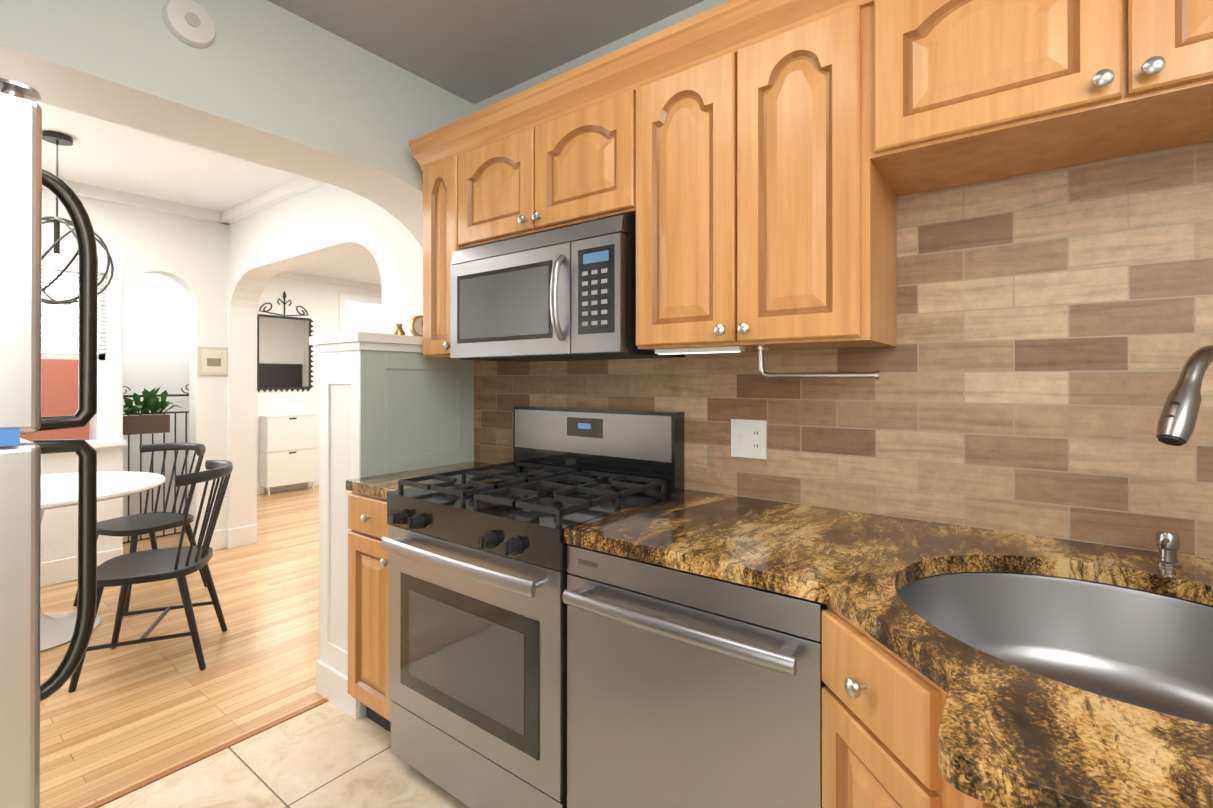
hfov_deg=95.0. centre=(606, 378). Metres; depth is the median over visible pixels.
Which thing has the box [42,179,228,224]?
crown molding
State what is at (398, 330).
trinket
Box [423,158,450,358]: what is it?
upper cabinet
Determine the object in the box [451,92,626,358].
upper cabinet
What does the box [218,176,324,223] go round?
crown molding
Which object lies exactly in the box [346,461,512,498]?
countertop
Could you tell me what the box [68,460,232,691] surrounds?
chair
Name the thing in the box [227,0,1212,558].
wall
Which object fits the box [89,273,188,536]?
wall
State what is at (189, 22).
smoke detector
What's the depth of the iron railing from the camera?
4.16 m
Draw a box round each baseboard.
[41,548,122,586]
[257,475,318,494]
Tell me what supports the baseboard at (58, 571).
attached to the wall at (189, 255)
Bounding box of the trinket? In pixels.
[393,323,404,334]
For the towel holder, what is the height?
0.088 m
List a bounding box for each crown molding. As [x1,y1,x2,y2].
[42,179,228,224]
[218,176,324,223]
[275,271,381,290]
[409,0,873,170]
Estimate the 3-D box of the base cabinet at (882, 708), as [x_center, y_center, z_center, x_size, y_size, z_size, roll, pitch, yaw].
[0.567,0.849,1.024,0.258,0.878,1.018,0,0,37]
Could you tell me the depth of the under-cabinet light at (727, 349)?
1.52 m
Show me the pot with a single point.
(143, 424)
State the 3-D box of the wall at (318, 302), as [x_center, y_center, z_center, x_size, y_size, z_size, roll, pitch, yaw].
[-3.429,0.032,7.021,0.120,2.550,3.580,0,0,37]
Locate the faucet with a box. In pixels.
[1156,345,1212,445]
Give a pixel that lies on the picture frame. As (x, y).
(212, 360)
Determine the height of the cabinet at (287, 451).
0.884 m
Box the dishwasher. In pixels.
[563,545,827,807]
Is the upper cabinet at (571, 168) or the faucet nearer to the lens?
the faucet
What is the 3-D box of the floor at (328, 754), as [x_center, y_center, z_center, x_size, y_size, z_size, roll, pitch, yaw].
[-0.025,1.317,0.684,3.620,0.060,2.640,0,0,37]
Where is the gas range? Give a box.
[381,406,683,807]
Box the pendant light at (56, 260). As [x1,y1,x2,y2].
[41,130,113,304]
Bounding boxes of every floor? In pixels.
[40,486,323,807]
[98,701,469,807]
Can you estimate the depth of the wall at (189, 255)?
3.98 m
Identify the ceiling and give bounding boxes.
[34,0,703,284]
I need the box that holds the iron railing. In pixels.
[123,384,188,543]
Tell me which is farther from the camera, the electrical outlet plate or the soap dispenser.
the electrical outlet plate
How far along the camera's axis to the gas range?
1.63 m
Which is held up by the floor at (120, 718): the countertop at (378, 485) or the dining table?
the dining table
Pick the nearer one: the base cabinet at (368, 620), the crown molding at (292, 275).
the base cabinet at (368, 620)
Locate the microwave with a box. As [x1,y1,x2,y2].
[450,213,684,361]
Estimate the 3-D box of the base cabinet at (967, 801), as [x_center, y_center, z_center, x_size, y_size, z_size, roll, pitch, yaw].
[0.833,0.848,0.826,0.405,0.878,1.018,0,0,37]
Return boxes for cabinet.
[259,413,316,495]
[348,491,390,732]
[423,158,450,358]
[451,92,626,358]
[627,4,858,351]
[822,606,961,807]
[859,0,1212,347]
[962,793,998,807]
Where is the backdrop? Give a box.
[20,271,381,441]
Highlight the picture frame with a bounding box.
[198,346,227,374]
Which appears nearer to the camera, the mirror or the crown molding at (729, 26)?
the crown molding at (729, 26)
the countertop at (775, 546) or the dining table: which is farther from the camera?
the dining table
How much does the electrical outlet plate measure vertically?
0.120 m
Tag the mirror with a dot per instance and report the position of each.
(284, 355)
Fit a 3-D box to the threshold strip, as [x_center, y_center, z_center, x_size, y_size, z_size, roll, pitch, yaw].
[-1.580,1.289,1.625,0.027,0.006,1.543,0,0,37]
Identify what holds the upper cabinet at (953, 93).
attached to the wall at (1054, 330)
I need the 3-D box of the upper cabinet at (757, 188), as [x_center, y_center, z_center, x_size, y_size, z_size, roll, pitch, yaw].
[0.430,-0.466,1.552,0.619,0.760,0.348,0,0,37]
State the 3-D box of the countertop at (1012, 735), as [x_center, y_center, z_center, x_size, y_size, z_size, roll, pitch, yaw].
[0.929,0.389,0.429,1.530,0.036,0.510,0,0,37]
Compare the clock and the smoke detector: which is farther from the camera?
the clock
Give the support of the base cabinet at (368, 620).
on the floor at (328, 754)
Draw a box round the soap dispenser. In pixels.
[1154,530,1181,566]
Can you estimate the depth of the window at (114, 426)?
3.72 m
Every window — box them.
[41,251,183,447]
[339,292,381,333]
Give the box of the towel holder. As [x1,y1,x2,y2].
[753,347,879,379]
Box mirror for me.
[257,291,313,392]
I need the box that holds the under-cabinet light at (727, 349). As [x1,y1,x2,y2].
[655,346,744,354]
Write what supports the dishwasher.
on the floor at (328, 754)
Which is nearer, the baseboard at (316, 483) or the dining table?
the dining table
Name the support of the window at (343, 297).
in the wall at (318, 302)
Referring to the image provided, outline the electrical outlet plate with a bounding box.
[731,419,766,458]
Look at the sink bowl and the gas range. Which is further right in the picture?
the sink bowl
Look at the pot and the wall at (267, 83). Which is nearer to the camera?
the wall at (267, 83)
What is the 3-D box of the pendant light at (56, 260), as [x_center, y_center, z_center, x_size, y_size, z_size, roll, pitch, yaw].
[-2.839,-0.820,2.872,0.434,0.872,0.450,0,0,37]
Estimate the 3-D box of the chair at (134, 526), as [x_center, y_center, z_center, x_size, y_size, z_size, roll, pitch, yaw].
[-2.762,0.855,3.322,0.572,0.884,0.583,0,0,37]
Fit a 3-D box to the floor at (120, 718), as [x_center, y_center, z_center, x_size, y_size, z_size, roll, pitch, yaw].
[-2.719,1.327,4.168,4.870,0.060,7.290,0,0,37]
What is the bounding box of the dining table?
[40,471,165,651]
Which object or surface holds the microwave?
attached to the upper cabinet at (571, 168)
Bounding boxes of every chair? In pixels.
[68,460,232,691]
[73,443,206,611]
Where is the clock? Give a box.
[409,315,422,336]
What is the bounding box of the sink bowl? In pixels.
[897,572,1212,724]
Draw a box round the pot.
[123,414,169,434]
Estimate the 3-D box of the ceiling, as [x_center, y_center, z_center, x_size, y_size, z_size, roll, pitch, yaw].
[-1.270,-1.296,3.092,8.490,0.080,7.290,0,0,37]
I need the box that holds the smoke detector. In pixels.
[162,0,215,47]
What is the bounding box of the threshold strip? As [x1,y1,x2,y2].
[84,698,328,807]
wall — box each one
[0,0,473,718]
[41,189,227,562]
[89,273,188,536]
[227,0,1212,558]
[257,276,381,482]
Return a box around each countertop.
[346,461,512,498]
[564,489,1212,605]
[794,577,1212,807]

